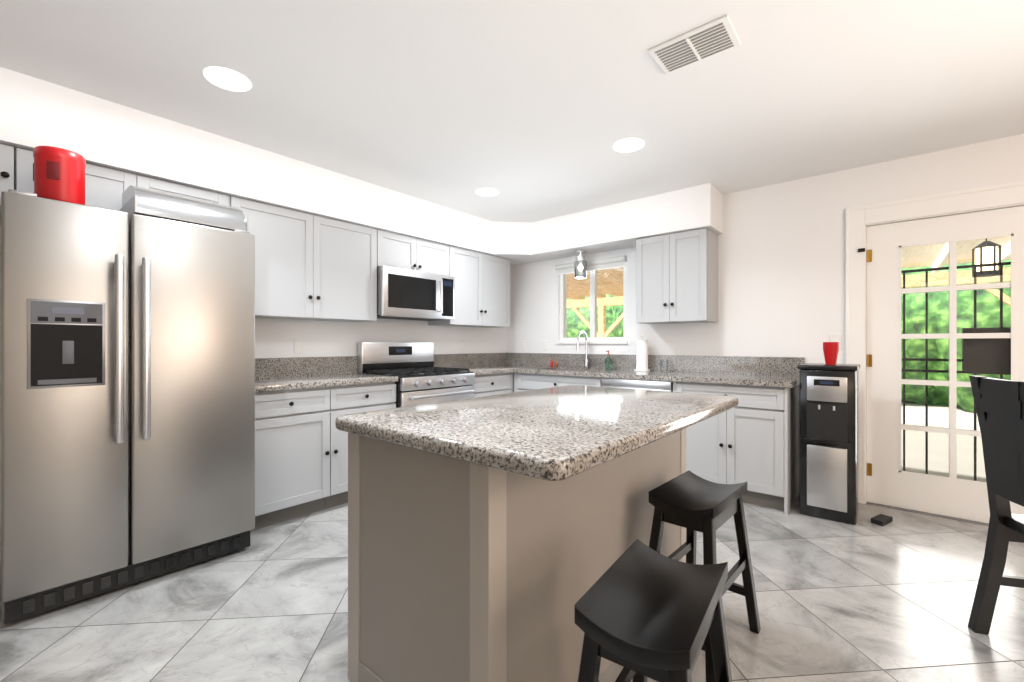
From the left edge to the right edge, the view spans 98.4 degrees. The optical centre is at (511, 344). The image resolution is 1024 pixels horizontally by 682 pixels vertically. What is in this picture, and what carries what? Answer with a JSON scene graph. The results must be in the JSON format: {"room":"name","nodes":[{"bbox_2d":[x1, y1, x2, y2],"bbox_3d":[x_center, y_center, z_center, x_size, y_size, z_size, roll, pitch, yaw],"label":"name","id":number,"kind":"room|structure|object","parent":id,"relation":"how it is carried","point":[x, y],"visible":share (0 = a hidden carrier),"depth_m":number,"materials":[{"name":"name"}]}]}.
{"room":"kitchen","nodes":[
{"label":"kitchen","id":0,"kind":"room"},
{"bbox_2d":[0,67,722,265],"bbox_3d":[-1.516,-1.137,1.794,2.490,0.345,7.500,0,0,40],"label":"soffit","id":1,"kind":"structure","parent":0,"point":[90,129],"depth_m":3.12,"materials":[{"name":"white paint"}]},
{"bbox_2d":[575,250,586,278],"bbox_3d":[0.708,-0.823,4.562,0.124,0.285,0.124,0,0,40],"label":"pendant light","id":2,"kind":"object","parent":1,"relation":"hanging from","point":[580,267],"visible":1,"depth_m":4.51,"materials":[{"name":"silver metal"}]},
{"bbox_2d":[255,318,506,357],"bbox_3d":[-2.516,-0.070,2.633,0.120,2.480,7.740,0,0,40],"label":"wall","id":3,"kind":"structure","parent":0,"point":[274,338],"depth_m":3.89,"materials":[{"name":"white paint"}]},
{"bbox_2d":[0,144,33,215],"bbox_3d":[-2.690,-0.810,2.076,0.329,0.299,0.582,0,0,40],"label":"upper cabinet","id":4,"kind":"object","parent":3,"relation":"attached to","point":[16,172],"depth_m":2.15,"materials":[{"name":"paint"}]},
{"bbox_2d":[85,163,231,210],"bbox_3d":[-2.267,-0.810,2.580,0.329,0.299,0.972,0,0,40],"label":"upper cabinet","id":5,"kind":"object","parent":3,"relation":"attached to","point":[104,187],"depth_m":2.44,"materials":[{"name":"paint"}]},
{"bbox_2d":[294,339,302,353],"bbox_3d":[-1.695,0.015,3.511,0.008,0.116,0.072,0,0,40],"label":"electrical outlet","id":6,"kind":"object","parent":3,"relation":"attached to","point":[298,345],"visible":1,"depth_m":3.51,"materials":[{"name":"white plastic"}]},
{"bbox_2d":[232,197,379,321],"bbox_3d":[-1.603,-0.577,3.371,0.329,0.765,1.095,0,0,40],"label":"upper cabinet","id":7,"kind":"object","parent":3,"relation":"attached to","point":[312,267],"depth_m":3.26,"materials":[{"name":"paint"}]},
{"bbox_2d":[380,230,451,275],"bbox_3d":[-0.991,-0.807,4.100,0.329,0.305,0.803,0,0,40],"label":"upper cabinet","id":8,"kind":"object","parent":3,"relation":"attached to","point":[396,250],"depth_m":3.98,"materials":[{"name":"paint"}]},
{"bbox_2d":[377,266,453,320],"bbox_3d":[-0.945,-0.443,4.060,0.449,0.415,0.798,0,0,40],"label":"microwave","id":9,"kind":"object","parent":8,"relation":"attached to","point":[404,294],"visible":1,"depth_m":3.88,"materials":[{"name":"silver metal"}]},
{"bbox_2d":[459,340,463,350],"bbox_3d":[-0.554,0.015,4.871,0.008,0.116,0.072,0,0,40],"label":"outlet","id":10,"kind":"object","parent":3,"relation":"attached to","point":[461,345],"visible":1,"depth_m":4.86,"materials":[{"name":"white plastic"}]},
{"bbox_2d":[428,247,509,327],"bbox_3d":[-0.438,-0.577,4.759,0.329,0.765,0.913,0,0,40],"label":"upper cabinet","id":11,"kind":"object","parent":3,"relation":"attached to","point":[481,281],"depth_m":4.62,"materials":[{"name":"paint"}]},
{"bbox_2d":[0,495,1023,681],"bbox_3d":[0.364,1.200,0.138,7.740,0.060,7.620,0,0,40],"label":"floor","id":12,"kind":"structure","parent":0,"point":[864,599],"depth_m":1.91,"materials":[{"name":"tile"}]},
{"bbox_2d":[0,189,254,623],"bbox_3d":[-2.034,0.258,2.372,0.895,1.785,0.940,0,0,40],"label":"refrigerator","id":13,"kind":"object","parent":12,"relation":"on","point":[127,399],"visible":1,"depth_m":2.03,"materials":[{"name":"silver metal"}]},
{"bbox_2d":[33,146,85,204],"bbox_3d":[-2.064,-0.755,2.019,0.170,0.236,0.169,0,0,40],"label":"canister","id":14,"kind":"object","parent":13,"relation":"on","point":[59,174],"visible":0.88,"depth_m":1.96,"materials":[{"name":"red plastic"}]},
{"bbox_2d":[120,186,247,230],"bbox_3d":[-1.796,-0.722,2.434,0.370,0.170,0.496,0,0,40],"label":"bread box","id":15,"kind":"object","parent":13,"relation":"on","point":[148,202],"visible":0.71,"depth_m":2.30,"materials":[{"name":"silver metal"}]},
{"bbox_2d":[250,382,395,531],"bbox_3d":[-1.500,0.733,3.276,0.609,0.874,1.092,0,0,40],"label":"base cabinet","id":16,"kind":"object","parent":12,"relation":"on","point":[301,454],"depth_m":2.95,"materials":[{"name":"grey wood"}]},
{"bbox_2d":[255,353,510,392],"bbox_3d":[-0.828,0.199,4.056,0.634,0.190,3.149,0,0,40],"label":"countertop","id":17,"kind":"structure","parent":16,"relation":"on","point":[280,374],"depth_m":3.52,"materials":[{"name":"stone"}]},
{"bbox_2d":[358,342,474,407],"bbox_3d":[-0.830,0.575,3.960,0.708,1.190,0.802,0,0,40],"label":"range","id":18,"kind":"object","parent":12,"relation":"on","point":[422,379],"visible":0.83,"depth_m":3.89,"materials":[{"name":"silver metal"}]},
{"bbox_2d":[473,373,513,397],"bbox_3d":[-0.437,0.733,4.543,0.609,0.874,0.582,0,0,40],"label":"base cabinet","id":19,"kind":"object","parent":12,"relation":"on","point":[492,384],"depth_m":4.38,"materials":[{"name":"grey wood"}]},
{"bbox_2d":[348,433,685,681],"bbox_3d":[0.152,0.734,1.889,0.675,0.873,1.460,0,0,40],"label":"kitchen island","id":20,"kind":"object","parent":12,"relation":"on","point":[492,538],"depth_m":1.33,"materials":[{"name":"paint"}]},
{"bbox_2d":[335,385,738,488],"bbox_3d":[0.231,0.272,1.823,0.950,0.048,1.550,0,0,40],"label":"island countertop","id":21,"kind":"structure","parent":20,"relation":"on","point":[556,436],"depth_m":1.38,"materials":[{"name":"grey stone"}]},
{"bbox_2d":[601,378,672,391],"bbox_3d":[1.215,0.734,3.957,0.630,0.872,0.636,0,0,40],"label":"dishwasher","id":22,"kind":"object","parent":12,"relation":"on","point":[654,385],"visible":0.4,"depth_m":3.72,"materials":[{"name":"silver metal"}]},
{"bbox_2d":[574,539,731,681],"bbox_3d":[0.340,0.862,1.027,0.298,0.621,0.529,0,0,35],"label":"stool","id":23,"kind":"object","parent":12,"relation":"on","point":[642,611],"visible":1,"depth_m":0.96,"materials":[{"name":"black paint"}]},
{"bbox_2d":[649,470,760,681],"bbox_3d":[0.728,0.862,1.713,0.324,0.621,0.543,0,0,40],"label":"stool","id":24,"kind":"object","parent":12,"relation":"on","point":[691,502],"visible":0.75,"depth_m":1.67,"materials":[{"name":"black paint"}]},
{"bbox_2d":[673,381,798,514],"bbox_3d":[1.786,0.733,3.521,0.790,0.874,0.609,0,0,40],"label":"base cabinet","id":25,"kind":"object","parent":12,"relation":"on","point":[751,439],"depth_m":3.21,"materials":[{"name":"paint"}]},
{"bbox_2d":[511,353,804,387],"bbox_3d":[0.923,0.299,4.211,3.059,0.390,0.659,0,0,40],"label":"countertop","id":26,"kind":"structure","parent":25,"relation":"on","point":[736,370],"depth_m":3.92,"materials":[{"name":"stone"}]},
{"bbox_2d":[550,359,557,366],"bbox_3d":[0.469,0.208,4.907,0.086,0.090,0.032,0,0,18],"label":"bottles","id":27,"kind":"object","parent":26,"relation":"on","point":[551,364],"visible":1,"depth_m":4.90,"materials":[{"name":"red plastic"}]},
{"bbox_2d":[576,331,592,367],"bbox_3d":[0.756,0.056,4.595,0.106,0.394,0.214,0,0,40],"label":"faucet","id":28,"kind":"object","parent":26,"relation":"on","point":[578,349],"visible":0.98,"depth_m":4.65,"materials":[{"name":"silver metal"}]},
{"bbox_2d":[605,350,611,368],"bbox_3d":[0.975,0.158,4.476,0.072,0.190,0.082,0,0,40],"label":"soap dispenser","id":29,"kind":"object","parent":26,"relation":"on","point":[608,362],"visible":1,"depth_m":4.45,"materials":[{"name":"green glass"}]},
{"bbox_2d":[634,334,649,370],"bbox_3d":[1.242,0.079,4.218,0.150,0.348,0.150,0,0,40],"label":"paper towel","id":30,"kind":"object","parent":26,"relation":"on","point":[641,354],"visible":1,"depth_m":4.17,"materials":[{"name":"white paper"}]},
{"bbox_2d":[660,360,667,371],"bbox_3d":[1.398,0.198,4.062,0.072,0.110,0.071,0,0,40],"label":"glass cup","id":31,"kind":"object","parent":26,"relation":"on","point":[663,365],"visible":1,"depth_m":4.04,"materials":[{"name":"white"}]},
{"bbox_2d":[797,363,859,524],"bbox_3d":[2.201,0.655,3.067,0.330,1.030,0.392,0,0,40],"label":"water dispenser","id":32,"kind":"object","parent":12,"relation":"on","point":[828,441],"visible":1,"depth_m":2.92,"materials":[{"name":"black"}]},
{"bbox_2d":[823,342,838,364],"bbox_3d":[2.209,0.062,3.061,0.094,0.154,0.094,0,0,40],"label":"cups","id":33,"kind":"object","parent":32,"relation":"on","point":[830,350],"visible":1,"depth_m":3.03,"materials":[{"name":"red plastic"}]},
{"bbox_2d":[871,514,892,525],"bbox_3d":[2.428,1.155,2.904,0.158,0.029,0.066,0,0,-32],"label":"door stop","id":34,"kind":"object","parent":12,"relation":"on","point":[881,520],"visible":1,"depth_m":2.89,"materials":[{"name":"black rubber"}]},
{"bbox_2d":[968,376,1023,634],"bbox_3d":[2.085,0.649,1.558,0.535,1.039,0.420,0,0,15],"label":"dining chair","id":35,"kind":"object","parent":12,"relation":"on","point":[999,404],"visible":1,"depth_m":1.76,"materials":[{"name":"black paint"}]},
{"bbox_2d":[0,0,1023,222],"bbox_3d":[0.403,-1.350,0.184,7.740,0.080,7.740,0,0,40],"label":"ceiling","id":36,"kind":"structure","parent":0,"point":[531,111],"depth_m":2.22,"materials":[{"name":"white paint"}]},
{"bbox_2d":[203,67,250,91],"bbox_3d":[-1.405,-1.307,2.184,0.200,0.006,0.200,0,0,40],"label":"recessed light","id":37,"kind":"object","parent":36,"relation":"in","point":[227,79],"visible":1,"depth_m":2.18,"materials":[{"name":"white"}]},
{"bbox_2d":[476,188,498,196],"bbox_3d":[-0.212,-1.307,3.807,0.200,0.006,0.200,0,0,40],"label":"recessed light","id":38,"kind":"object","parent":36,"relation":"in","point":[487,192],"visible":1,"depth_m":3.79,"materials":[{"name":"white"}]},
{"bbox_2d":[613,138,644,151],"bbox_3d":[0.768,-1.307,2.906,0.200,0.006,0.200,0,0,40],"label":"recessed light","id":39,"kind":"object","parent":36,"relation":"in","point":[629,145],"visible":1,"depth_m":2.90,"materials":[{"name":"white"}]},
{"bbox_2d":[648,15,740,74],"bbox_3d":[0.799,-1.301,1.940,0.330,0.018,0.220,0,0,40],"label":"ceiling vent","id":40,"kind":"object","parent":36,"relation":"in","point":[707,40],"visible":1,"depth_m":1.92,"materials":[{"name":"grey metal"}]},
{"bbox_2d":[507,134,1023,363],"bbox_3d":[2.852,-0.070,3.103,7.500,2.480,0.120,0,0,40],"label":"wall","id":41,"kind":"structure","parent":0,"point":[781,269],"depth_m":3.58,"materials":[{"name":"white paint"}]},
{"bbox_2d":[521,341,525,349],"bbox_3d":[0.138,0.015,5.296,0.072,0.116,0.008,0,0,40],"label":"electrical outlet","id":42,"kind":"object","parent":41,"relation":"attached to","point":[523,345],"visible":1,"depth_m":5.29,"materials":[{"name":"white plastic"}]},
{"bbox_2d":[542,341,547,350],"bbox_3d":[0.381,0.015,5.093,0.072,0.116,0.008,0,0,40],"label":"electrical outlet","id":43,"kind":"object","parent":41,"relation":"attached to","point":[544,345],"visible":1,"depth_m":5.09,"materials":[{"name":"white plastic"}]},
{"bbox_2d":[555,255,627,343],"bbox_3d":[0.850,-0.448,4.731,0.860,0.885,0.160,0,0,40],"label":"window","id":44,"kind":"structure","parent":41,"relation":"in","point":[564,270],"depth_m":4.74,"materials":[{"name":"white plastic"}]},
{"bbox_2d":[668,343,675,354],"bbox_3d":[1.500,0.050,4.153,0.072,0.116,0.008,0,0,40],"label":"electrical outlet","id":45,"kind":"object","parent":41,"relation":"attached to","point":[671,348],"visible":0.96,"depth_m":4.15,"materials":[{"name":"white plastic"}]},
{"bbox_2d":[636,228,717,323],"bbox_3d":[1.464,-0.578,3.953,0.620,0.765,0.360,0,0,40],"label":"upper cabinet","id":46,"kind":"object","parent":41,"relation":"attached to","point":[676,277],"visible":1,"depth_m":3.81,"materials":[{"name":"paint"}]},
{"bbox_2d":[830,334,840,348],"bbox_3d":[2.454,-0.020,3.352,0.072,0.116,0.008,0,0,40],"label":"outlet","id":47,"kind":"object","parent":41,"relation":"attached to","point":[835,337],"visible":0.69,"depth_m":3.35,"materials":[{"name":"white plastic"}]},
{"bbox_2d":[846,181,1023,525],"bbox_3d":[2.974,0.079,2.985,1.144,2.182,0.144,0,0,40],"label":"door frame","id":48,"kind":"structure","parent":41,"relation":"attached to","point":[860,220],"depth_m":3.23,"materials":[{"name":"white wood"}]},
{"bbox_2d":[858,206,1023,522],"bbox_3d":[2.937,0.147,2.979,0.950,2.030,0.109,0,0,40],"label":"door","id":49,"kind":"structure","parent":41,"relation":"in","point":[890,482],"depth_m":3.07,"materials":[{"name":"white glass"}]},
{"label":"outside","id":50,"kind":"structure","parent":0,"visible":0},
{"bbox_2d":[901,402,979,430],"bbox_3d":[13.971,1.225,15.965,36.000,0.050,33.879,0,0,40],"label":"ground","id":51,"kind":"structure","parent":50,"point":[966,423],"depth_m":7.34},
{"bbox_2d":[567,260,1010,412],"bbox_3d":[7.788,-1.987,10.431,23.663,7.557,5.601,0,0,40],"label":"trees","id":52,"kind":"object","parent":51,"relation":"on","point":[918,346],"depth_m":8.09,"materials":[{"name":"green plant"}]},
{"bbox_2d":[567,236,1010,336],"bbox_3d":[4.177,-0.065,5.849,22.000,2.530,5.770,0,0,40],"label":"pergola","id":53,"kind":"object","parent":51,"relation":"on","point":[577,296],"depth_m":7.01,"materials":[{"name":"brown wood"}]},
{"bbox_2d":[972,238,1000,277],"bbox_3d":[4.240,-0.868,3.948,0.178,0.516,0.200,0,0,40],"label":"lantern","id":54,"kind":"object","parent":53,"relation":"hanging from","point":[986,245],"depth_m":3.90,"materials":[{"name":"black metal"}]},
{"bbox_2d":[901,429,985,481],"bbox_3d":[3.724,1.188,5.309,22.000,0.025,4.379,0,0,40],"label":"patio slab","id":55,"kind":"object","parent":51,"relation":"on","point":[962,455],"depth_m":4.67,"materials":[{"name":"concrete"}]},
{"bbox_2d":[901,262,1010,480],"bbox_3d":[3.046,0.142,3.070,0.960,2.064,0.060,0,0,40],"label":"security gate","id":56,"kind":"object","parent":55,"relation":"on","point":[970,352],"depth_m":2.98,"materials":[{"name":"black"}]}
]}

